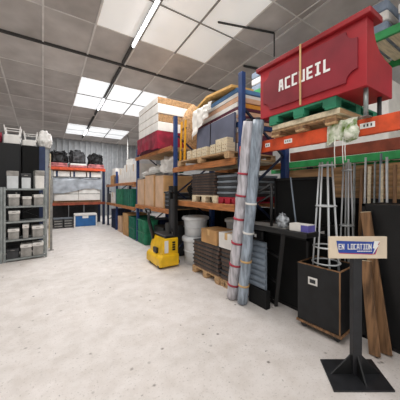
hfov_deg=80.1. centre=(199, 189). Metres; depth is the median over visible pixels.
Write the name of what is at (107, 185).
rack
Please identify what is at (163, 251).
pallet stacker
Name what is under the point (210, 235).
carton
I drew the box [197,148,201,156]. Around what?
wooden block
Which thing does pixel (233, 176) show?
plastic tray
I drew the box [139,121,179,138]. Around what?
foam block
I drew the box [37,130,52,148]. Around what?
plastic bag
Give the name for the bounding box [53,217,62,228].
crate
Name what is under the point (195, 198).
pallet
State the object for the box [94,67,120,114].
ceiling light
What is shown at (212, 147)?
wooden block
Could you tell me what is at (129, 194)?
plastic crate
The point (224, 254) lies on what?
floor panel
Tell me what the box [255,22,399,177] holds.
rack
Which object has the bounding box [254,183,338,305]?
table
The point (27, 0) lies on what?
trim
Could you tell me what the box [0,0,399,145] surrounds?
ceiling
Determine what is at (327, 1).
trim
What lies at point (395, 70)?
wall
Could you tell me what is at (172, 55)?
trim
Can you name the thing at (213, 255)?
floor panel
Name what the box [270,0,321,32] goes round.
trim
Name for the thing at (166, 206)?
crate
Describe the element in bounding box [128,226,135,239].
plastic crate
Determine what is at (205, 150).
wooden block
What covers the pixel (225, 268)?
floor panel
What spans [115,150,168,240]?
rack
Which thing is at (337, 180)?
board
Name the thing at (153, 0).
trim
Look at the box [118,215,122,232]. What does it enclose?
carton
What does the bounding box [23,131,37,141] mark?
stool
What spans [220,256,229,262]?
floor panel
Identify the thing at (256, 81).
pad
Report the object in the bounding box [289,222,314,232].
carton
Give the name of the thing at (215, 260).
floor panel
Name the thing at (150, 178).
carton
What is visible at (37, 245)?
tub
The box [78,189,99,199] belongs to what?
box
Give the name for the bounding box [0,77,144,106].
trim
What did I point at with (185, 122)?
step ladder
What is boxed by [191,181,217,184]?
floor panel
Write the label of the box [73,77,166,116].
skylight
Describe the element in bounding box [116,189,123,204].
plastic crate
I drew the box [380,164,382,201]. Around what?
leaning pole
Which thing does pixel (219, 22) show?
conduit
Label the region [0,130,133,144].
trim
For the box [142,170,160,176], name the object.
plastic bundle
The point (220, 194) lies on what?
plastic tray
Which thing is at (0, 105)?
trim
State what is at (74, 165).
folded cloth
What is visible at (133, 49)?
trim
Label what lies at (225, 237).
carton
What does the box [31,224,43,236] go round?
tub
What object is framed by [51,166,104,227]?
rack
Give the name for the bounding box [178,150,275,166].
pallet
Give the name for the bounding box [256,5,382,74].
countertop
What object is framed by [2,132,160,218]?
wall
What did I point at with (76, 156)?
bag
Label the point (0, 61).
trim
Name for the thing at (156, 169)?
plastic bundle
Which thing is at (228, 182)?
plastic tray
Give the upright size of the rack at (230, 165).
3.160 m
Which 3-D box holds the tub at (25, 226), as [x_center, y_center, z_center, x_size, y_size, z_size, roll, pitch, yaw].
[-3.827,0.889,5.228,0.116,0.300,0.282,0,0,-35]
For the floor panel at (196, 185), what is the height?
0.045 m
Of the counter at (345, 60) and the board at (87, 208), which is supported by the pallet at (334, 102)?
the counter at (345, 60)
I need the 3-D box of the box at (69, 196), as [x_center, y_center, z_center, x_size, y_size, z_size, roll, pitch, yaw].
[-5.665,0.026,10.040,0.860,0.820,0.850,0,0,-33]
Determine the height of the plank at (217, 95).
0.155 m
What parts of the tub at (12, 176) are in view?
lid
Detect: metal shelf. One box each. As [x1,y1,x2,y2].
[0,187,2,263]
[3,187,46,262]
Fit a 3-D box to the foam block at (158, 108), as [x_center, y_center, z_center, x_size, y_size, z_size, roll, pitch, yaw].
[-0.939,-1.903,6.317,0.950,0.226,1.340,0,0,-33]
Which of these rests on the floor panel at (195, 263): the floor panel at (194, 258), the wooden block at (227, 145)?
the floor panel at (194, 258)
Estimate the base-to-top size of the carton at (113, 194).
0.426 m
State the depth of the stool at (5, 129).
5.86 m
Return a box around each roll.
[227,119,252,299]
[237,117,263,304]
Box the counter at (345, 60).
[256,5,391,122]
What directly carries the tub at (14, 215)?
on the metal shelf at (44, 218)
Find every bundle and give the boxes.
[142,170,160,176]
[149,165,163,173]
[160,155,178,173]
[182,105,196,148]
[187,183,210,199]
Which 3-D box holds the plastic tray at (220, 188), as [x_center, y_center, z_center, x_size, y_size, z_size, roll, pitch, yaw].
[0.773,-0.018,3.840,0.900,0.081,0.460,0,0,-33]
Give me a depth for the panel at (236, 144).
3.87 m
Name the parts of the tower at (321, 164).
leg, leg, leg, leg, leg, leg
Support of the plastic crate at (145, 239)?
on the floor
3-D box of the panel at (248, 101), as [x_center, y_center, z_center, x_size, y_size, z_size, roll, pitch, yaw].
[0.589,-1.390,4.406,0.720,0.076,1.400,0,0,-26]
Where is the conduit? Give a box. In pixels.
[218,0,320,69]
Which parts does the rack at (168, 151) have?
upright post, upright post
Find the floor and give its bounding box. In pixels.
[0,212,399,399]
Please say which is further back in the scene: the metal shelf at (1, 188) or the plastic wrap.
the plastic wrap
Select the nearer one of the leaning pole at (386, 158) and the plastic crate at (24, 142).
the leaning pole at (386, 158)
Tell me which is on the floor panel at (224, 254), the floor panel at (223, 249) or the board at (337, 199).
the floor panel at (223, 249)
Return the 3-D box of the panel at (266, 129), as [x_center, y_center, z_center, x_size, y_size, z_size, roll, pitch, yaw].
[0.577,-0.998,4.402,0.720,0.071,1.400,0,0,-27]
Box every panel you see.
[191,172,237,176]
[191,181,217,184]
[192,175,219,178]
[192,178,217,181]
[192,184,217,186]
[192,187,217,189]
[192,190,224,192]
[192,192,217,194]
[193,238,256,250]
[193,243,221,254]
[193,246,221,258]
[193,250,221,263]
[193,253,221,267]
[193,257,221,271]
[193,261,220,276]
[198,107,260,129]
[201,102,260,125]
[203,96,260,120]
[209,87,260,109]
[209,93,260,112]
[218,110,260,119]
[219,273,227,280]
[220,241,264,253]
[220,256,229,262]
[220,269,228,276]
[221,251,229,258]
[221,260,229,266]
[221,265,228,271]
[235,143,272,155]
[236,118,271,126]
[236,122,272,131]
[236,127,271,136]
[236,133,273,142]
[249,230,269,309]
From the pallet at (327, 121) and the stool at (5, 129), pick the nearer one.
the pallet at (327, 121)
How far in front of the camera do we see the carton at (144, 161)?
7.39 m
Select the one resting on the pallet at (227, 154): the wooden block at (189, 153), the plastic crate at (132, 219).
the wooden block at (189, 153)
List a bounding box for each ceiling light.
[82,116,93,137]
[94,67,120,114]
[122,0,160,63]
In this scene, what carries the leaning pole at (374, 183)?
on the floor
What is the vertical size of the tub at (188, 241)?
0.561 m
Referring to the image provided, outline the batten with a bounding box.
[48,154,50,247]
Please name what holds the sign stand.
on the floor
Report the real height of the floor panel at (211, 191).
0.045 m
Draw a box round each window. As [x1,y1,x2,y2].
[66,123,128,138]
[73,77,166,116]
[97,0,271,62]
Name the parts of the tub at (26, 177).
lid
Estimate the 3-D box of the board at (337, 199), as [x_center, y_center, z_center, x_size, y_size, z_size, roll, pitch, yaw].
[2.222,0.803,3.023,0.080,1.393,2.600,0,0,-33]
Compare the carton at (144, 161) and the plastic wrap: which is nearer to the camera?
the carton at (144, 161)
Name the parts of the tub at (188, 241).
lid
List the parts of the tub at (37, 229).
lid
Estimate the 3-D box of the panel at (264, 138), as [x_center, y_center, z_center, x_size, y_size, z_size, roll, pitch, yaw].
[0.589,-0.800,4.398,0.720,0.156,1.400,0,0,-27]
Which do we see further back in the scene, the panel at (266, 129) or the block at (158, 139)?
the block at (158, 139)
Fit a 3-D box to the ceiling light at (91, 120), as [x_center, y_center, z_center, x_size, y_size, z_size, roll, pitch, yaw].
[-5.321,-2.892,11.225,0.090,0.293,3.400,0,0,-33]
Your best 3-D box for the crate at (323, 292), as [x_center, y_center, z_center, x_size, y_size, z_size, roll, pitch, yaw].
[1.383,1.146,2.589,0.440,0.707,0.460,0,0,-37]
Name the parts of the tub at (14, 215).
lid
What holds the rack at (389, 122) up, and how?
on the floor
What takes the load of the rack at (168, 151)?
on the floor
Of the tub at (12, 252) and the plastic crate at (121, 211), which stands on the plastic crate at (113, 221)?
the plastic crate at (121, 211)
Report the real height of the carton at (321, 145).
1.106 m
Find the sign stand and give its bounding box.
[320,236,394,391]
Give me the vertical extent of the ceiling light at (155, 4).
0.232 m
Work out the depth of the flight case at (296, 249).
3.07 m
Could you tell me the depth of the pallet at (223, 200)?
3.66 m
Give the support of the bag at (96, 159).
on the folded cloth at (88, 165)
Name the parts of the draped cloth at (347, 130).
cord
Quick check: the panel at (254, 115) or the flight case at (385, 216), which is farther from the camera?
the panel at (254, 115)
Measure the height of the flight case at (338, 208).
1.340 m
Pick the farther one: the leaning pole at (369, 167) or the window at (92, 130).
the window at (92, 130)
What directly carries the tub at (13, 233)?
on the metal shelf at (44, 218)
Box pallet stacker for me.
[145,186,179,268]
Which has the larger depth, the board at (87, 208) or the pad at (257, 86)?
the board at (87, 208)
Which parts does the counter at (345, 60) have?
panel, support leg, support leg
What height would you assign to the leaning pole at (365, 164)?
1.920 m
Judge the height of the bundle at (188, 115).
1.073 m
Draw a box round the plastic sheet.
[192,100,214,139]
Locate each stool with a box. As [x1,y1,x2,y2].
[3,125,21,135]
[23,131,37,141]
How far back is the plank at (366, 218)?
2.21 m
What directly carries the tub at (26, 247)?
on the metal shelf at (44, 218)
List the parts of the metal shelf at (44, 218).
post, post, post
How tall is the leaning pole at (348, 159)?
1.920 m
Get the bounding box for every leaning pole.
[347,159,349,261]
[353,163,355,235]
[358,168,363,235]
[364,157,366,203]
[367,166,371,202]
[373,161,375,202]
[378,153,382,202]
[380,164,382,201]
[385,157,387,202]
[393,164,396,202]
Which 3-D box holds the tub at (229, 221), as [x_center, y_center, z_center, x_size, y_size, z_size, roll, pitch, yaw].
[0.696,0.716,4.484,0.464,0.367,0.464,0,0,-33]
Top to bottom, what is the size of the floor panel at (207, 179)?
0.045 m
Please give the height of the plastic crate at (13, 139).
0.200 m
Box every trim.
[0,29,215,91]
[0,57,196,103]
[0,61,20,131]
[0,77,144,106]
[0,105,135,125]
[0,123,135,139]
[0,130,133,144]
[1,115,138,133]
[2,93,136,116]
[27,0,251,79]
[42,0,43,122]
[63,0,103,138]
[82,41,138,140]
[99,0,217,142]
[116,0,275,143]
[131,0,330,145]
[153,0,276,57]
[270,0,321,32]
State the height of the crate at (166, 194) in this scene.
0.088 m
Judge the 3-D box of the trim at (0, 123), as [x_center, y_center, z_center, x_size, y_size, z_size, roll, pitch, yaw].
[-6.480,-2.862,11.639,11.160,0.014,0.022,0,0,-33]
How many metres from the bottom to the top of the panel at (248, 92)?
0.066 m
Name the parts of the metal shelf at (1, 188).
post, post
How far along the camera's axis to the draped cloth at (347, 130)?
2.10 m
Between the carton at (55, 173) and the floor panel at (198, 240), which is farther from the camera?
the carton at (55, 173)
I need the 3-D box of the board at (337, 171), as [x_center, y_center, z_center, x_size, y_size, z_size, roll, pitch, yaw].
[2.222,-0.256,3.023,0.046,0.142,2.800,0,0,-33]
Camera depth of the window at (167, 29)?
4.90 m
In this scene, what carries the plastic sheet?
hanging from the panel at (248, 92)
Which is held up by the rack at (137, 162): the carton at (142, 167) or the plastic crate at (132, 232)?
the carton at (142, 167)
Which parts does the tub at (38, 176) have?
lid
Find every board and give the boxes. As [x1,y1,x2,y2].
[53,205,67,217]
[69,205,83,223]
[84,204,97,221]
[139,96,192,116]
[139,113,182,131]
[197,112,235,148]
[289,162,399,177]
[334,175,399,186]
[335,187,399,198]
[335,197,399,202]
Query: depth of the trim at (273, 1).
5.86 m
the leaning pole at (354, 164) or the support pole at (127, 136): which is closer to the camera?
the leaning pole at (354, 164)
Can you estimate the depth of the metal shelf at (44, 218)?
5.15 m
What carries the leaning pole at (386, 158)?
on the floor
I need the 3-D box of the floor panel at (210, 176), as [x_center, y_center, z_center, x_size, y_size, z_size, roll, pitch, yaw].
[0.437,-0.216,4.356,0.942,0.045,0.704,0,0,-34]
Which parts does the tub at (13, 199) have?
lid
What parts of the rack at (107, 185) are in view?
upright post, upright post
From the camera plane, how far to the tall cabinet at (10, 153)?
5.69 m
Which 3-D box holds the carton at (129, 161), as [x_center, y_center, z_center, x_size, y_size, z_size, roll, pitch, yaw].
[-2.151,-0.941,8.165,0.600,0.184,0.500,0,0,-33]
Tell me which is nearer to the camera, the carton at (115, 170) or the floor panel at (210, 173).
the floor panel at (210, 173)
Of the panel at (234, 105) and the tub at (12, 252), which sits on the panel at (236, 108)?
the panel at (234, 105)
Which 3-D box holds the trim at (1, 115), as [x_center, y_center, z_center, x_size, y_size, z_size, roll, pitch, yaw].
[-5.851,-2.942,10.686,11.160,0.014,0.022,0,0,-33]
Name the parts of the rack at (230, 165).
upright post, upright post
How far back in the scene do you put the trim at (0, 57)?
6.90 m
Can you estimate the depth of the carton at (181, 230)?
5.43 m
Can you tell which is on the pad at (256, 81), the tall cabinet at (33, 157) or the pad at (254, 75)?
the pad at (254, 75)
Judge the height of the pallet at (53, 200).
0.070 m
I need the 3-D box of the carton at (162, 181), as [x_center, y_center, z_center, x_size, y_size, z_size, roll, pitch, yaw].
[-0.604,0.021,5.855,0.860,0.794,0.540,0,0,-34]
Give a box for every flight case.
[265,231,327,310]
[274,176,332,226]
[324,202,363,261]
[362,202,399,353]
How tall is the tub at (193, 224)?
0.398 m
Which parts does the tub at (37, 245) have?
lid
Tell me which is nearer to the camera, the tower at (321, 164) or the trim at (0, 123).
the tower at (321, 164)
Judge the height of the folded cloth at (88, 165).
0.175 m
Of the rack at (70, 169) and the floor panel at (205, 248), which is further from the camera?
the rack at (70, 169)
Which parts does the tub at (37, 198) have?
lid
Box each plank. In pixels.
[193,84,253,111]
[272,107,364,130]
[360,211,392,355]
[362,260,380,357]
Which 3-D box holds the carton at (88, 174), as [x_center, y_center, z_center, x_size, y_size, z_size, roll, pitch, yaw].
[-4.709,-0.655,10.499,0.560,0.220,0.566,0,0,-33]
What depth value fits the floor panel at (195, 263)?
4.01 m
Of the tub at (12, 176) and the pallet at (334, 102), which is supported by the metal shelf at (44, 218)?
the tub at (12, 176)
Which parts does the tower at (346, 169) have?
leg, leg, leg, leg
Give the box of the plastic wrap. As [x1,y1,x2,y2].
[53,177,101,192]
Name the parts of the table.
handrail, leg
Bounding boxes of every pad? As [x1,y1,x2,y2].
[252,72,260,79]
[252,76,260,85]
[252,83,260,90]
[373,0,399,19]
[374,10,398,26]
[374,21,399,58]
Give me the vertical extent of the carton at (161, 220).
0.664 m
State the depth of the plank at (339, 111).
2.26 m
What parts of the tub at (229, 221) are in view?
lid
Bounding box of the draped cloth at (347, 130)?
[327,117,362,166]
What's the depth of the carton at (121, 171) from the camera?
8.50 m
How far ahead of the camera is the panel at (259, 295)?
3.08 m
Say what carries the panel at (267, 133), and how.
on the panel at (264, 138)
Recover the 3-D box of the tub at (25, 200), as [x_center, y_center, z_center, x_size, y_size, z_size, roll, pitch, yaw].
[-3.819,0.239,5.234,0.166,0.200,0.282,0,0,-42]
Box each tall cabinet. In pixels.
[0,142,21,252]
[22,145,44,249]
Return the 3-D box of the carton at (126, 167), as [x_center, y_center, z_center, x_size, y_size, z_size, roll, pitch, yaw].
[-2.152,-0.545,8.164,0.725,0.606,0.660,0,0,-33]
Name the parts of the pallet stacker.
tiller arm, label plate, mast rail, mast rail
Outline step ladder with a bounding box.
[179,120,186,160]
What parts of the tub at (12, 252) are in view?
lid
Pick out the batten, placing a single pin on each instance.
(50, 154)
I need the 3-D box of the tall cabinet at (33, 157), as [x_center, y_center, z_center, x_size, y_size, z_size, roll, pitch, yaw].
[-4.290,0.200,6.158,0.480,2.600,0.595,0,0,-33]
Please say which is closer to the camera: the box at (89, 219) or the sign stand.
the sign stand
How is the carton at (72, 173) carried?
on the plastic wrap
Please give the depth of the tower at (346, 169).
2.73 m
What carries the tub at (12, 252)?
on the metal shelf at (44, 218)
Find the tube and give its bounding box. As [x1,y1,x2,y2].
[290,177,295,221]
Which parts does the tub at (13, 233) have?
lid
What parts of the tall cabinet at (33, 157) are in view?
door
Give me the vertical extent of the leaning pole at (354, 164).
1.860 m
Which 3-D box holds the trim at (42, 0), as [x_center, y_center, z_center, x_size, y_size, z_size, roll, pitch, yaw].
[-3.221,-3.377,4.883,0.036,1.261,17.700,0,0,-33]
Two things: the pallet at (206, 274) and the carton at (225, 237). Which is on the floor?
the pallet at (206, 274)
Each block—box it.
[137,130,183,155]
[139,103,186,125]
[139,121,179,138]
[187,151,191,158]
[192,149,196,157]
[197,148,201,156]
[202,146,210,155]
[210,144,215,153]
[216,137,232,143]
[216,143,221,152]
[222,141,234,151]
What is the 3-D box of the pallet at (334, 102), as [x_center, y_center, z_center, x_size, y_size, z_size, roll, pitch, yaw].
[1.350,-0.782,2.639,0.860,0.102,0.740,0,0,-33]
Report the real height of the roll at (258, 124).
2.359 m
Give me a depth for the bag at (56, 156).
9.61 m
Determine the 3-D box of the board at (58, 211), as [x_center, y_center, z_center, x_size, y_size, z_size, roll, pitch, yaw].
[-6.008,1.065,10.251,0.600,0.870,0.050,0,0,-33]
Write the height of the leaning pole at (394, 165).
1.801 m
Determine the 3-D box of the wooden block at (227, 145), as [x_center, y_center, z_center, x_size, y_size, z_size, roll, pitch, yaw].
[0.420,-0.634,3.511,0.162,0.145,0.115,0,0,-33]
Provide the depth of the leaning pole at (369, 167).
3.02 m
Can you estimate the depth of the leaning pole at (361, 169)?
3.09 m
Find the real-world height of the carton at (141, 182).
0.752 m
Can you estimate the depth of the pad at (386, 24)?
3.59 m
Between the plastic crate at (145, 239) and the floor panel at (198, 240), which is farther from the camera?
the plastic crate at (145, 239)
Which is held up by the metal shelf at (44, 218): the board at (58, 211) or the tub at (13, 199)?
the tub at (13, 199)
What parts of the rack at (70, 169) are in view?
upright post, upright post, upright post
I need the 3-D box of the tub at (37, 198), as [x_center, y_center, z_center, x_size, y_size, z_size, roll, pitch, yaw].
[-3.655,0.219,5.366,0.186,0.240,0.282,0,0,-42]
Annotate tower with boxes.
[312,162,340,270]
[339,162,354,261]
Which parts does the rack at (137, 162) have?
upright post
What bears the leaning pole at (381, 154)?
on the floor
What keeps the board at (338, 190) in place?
on the board at (337, 199)
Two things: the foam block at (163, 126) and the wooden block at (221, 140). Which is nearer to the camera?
the wooden block at (221, 140)
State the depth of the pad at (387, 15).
3.52 m
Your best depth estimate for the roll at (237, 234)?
3.06 m
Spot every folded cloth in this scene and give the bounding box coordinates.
[48,162,67,166]
[68,163,86,167]
[87,164,103,168]
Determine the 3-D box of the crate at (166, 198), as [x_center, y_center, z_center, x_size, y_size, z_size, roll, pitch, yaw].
[-0.367,0.194,5.460,0.820,0.088,0.340,0,0,-33]
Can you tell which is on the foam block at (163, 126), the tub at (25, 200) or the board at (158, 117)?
the board at (158, 117)
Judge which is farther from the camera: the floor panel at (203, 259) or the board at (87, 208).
the board at (87, 208)
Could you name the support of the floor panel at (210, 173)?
on the floor panel at (210, 176)
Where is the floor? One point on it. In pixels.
(92, 318)
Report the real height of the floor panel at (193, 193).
0.045 m
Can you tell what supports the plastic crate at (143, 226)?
on the plastic crate at (145, 239)
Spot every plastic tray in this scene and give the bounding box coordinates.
[217,174,277,180]
[217,180,273,185]
[217,186,273,191]
[217,192,273,196]
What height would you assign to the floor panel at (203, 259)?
0.066 m
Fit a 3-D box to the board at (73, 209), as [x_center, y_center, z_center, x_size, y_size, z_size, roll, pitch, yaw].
[-5.498,1.065,10.587,0.600,0.870,0.050,0,0,-33]
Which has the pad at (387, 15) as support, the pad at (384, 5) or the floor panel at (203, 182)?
the pad at (384, 5)
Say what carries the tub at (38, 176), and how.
on the metal shelf at (44, 218)
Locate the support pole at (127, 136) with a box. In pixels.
[127,136,128,188]
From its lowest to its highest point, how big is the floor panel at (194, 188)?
0.045 m
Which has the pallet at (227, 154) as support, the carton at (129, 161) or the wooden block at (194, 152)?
the wooden block at (194, 152)
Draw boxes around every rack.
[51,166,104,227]
[106,172,142,229]
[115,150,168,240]
[135,116,214,248]
[173,71,288,296]
[240,111,399,161]
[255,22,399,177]
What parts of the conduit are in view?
rod, rod, rod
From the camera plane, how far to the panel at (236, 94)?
3.83 m
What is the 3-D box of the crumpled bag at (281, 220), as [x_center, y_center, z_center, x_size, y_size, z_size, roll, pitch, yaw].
[0.952,0.345,2.766,0.112,0.180,0.172,0,0,-33]
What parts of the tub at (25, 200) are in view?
lid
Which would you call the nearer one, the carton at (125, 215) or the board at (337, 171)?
the board at (337, 171)
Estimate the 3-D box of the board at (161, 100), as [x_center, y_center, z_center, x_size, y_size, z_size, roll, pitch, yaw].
[-0.942,-2.098,6.321,0.952,0.156,1.330,0,0,-33]
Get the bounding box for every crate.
[4,134,21,143]
[22,140,36,145]
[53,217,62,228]
[63,217,72,227]
[111,208,130,218]
[111,218,115,228]
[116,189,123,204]
[123,189,135,206]
[128,215,155,228]
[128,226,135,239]
[137,218,157,232]
[137,230,151,245]
[165,193,189,196]
[165,197,191,200]
[165,205,195,208]
[296,255,349,341]
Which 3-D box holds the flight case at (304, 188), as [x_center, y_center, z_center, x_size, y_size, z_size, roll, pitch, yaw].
[1.358,0.138,3.172,0.300,0.600,0.660,0,0,-33]
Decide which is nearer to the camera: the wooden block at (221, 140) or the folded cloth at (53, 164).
the wooden block at (221, 140)
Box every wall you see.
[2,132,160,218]
[179,59,399,233]
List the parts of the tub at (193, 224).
lid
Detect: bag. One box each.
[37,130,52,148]
[49,150,68,162]
[69,150,85,163]
[87,153,102,164]
[275,212,288,227]
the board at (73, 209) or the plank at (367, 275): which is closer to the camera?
the plank at (367, 275)
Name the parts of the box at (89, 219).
lid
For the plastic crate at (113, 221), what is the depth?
9.38 m
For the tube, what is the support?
on the table
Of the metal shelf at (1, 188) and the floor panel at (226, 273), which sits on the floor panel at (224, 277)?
the floor panel at (226, 273)
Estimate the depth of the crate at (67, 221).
9.45 m
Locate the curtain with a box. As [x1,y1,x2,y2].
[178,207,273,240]
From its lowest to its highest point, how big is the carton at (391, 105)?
1.106 m
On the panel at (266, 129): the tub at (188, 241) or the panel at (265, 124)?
the panel at (265, 124)
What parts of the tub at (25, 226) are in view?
lid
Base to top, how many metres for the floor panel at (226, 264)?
0.068 m
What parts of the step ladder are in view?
rail, rail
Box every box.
[53,190,77,200]
[73,212,96,227]
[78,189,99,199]
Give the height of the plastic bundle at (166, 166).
0.447 m
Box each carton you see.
[53,171,69,176]
[70,171,85,177]
[85,172,100,177]
[111,192,115,202]
[112,168,120,174]
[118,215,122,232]
[119,168,123,182]
[123,212,146,236]
[124,164,131,182]
[126,158,132,164]
[130,163,158,181]
[133,159,155,163]
[137,178,144,204]
[145,174,159,206]
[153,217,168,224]
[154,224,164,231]
[155,174,192,207]
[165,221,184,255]
[201,226,232,245]
[219,230,232,249]
[289,142,333,161]
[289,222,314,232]
[335,80,399,156]
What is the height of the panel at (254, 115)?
0.071 m
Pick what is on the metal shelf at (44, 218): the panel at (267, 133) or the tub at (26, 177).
the tub at (26, 177)
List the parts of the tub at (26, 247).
lid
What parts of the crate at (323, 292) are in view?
handle plate, dolly frame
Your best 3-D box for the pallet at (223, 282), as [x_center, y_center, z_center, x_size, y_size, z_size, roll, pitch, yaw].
[0.795,1.445,3.879,0.940,0.110,0.300,0,0,-33]
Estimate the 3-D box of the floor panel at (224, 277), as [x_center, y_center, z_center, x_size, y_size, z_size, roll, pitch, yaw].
[0.777,1.354,3.877,0.912,0.068,0.324,0,0,-33]
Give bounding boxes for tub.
[6,171,18,188]
[6,246,19,258]
[7,194,19,205]
[8,210,19,221]
[8,227,18,239]
[20,242,31,256]
[21,173,30,188]
[21,196,31,205]
[22,223,28,237]
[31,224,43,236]
[32,194,43,204]
[32,240,43,255]
[33,170,44,188]
[182,215,208,236]
[182,235,200,265]
[225,217,233,228]
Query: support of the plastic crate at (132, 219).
on the plastic crate at (132, 232)
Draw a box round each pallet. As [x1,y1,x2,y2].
[53,200,100,202]
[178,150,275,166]
[192,195,217,202]
[192,264,220,284]
[218,197,273,204]
[220,278,249,288]
[269,96,376,125]
[271,115,374,144]

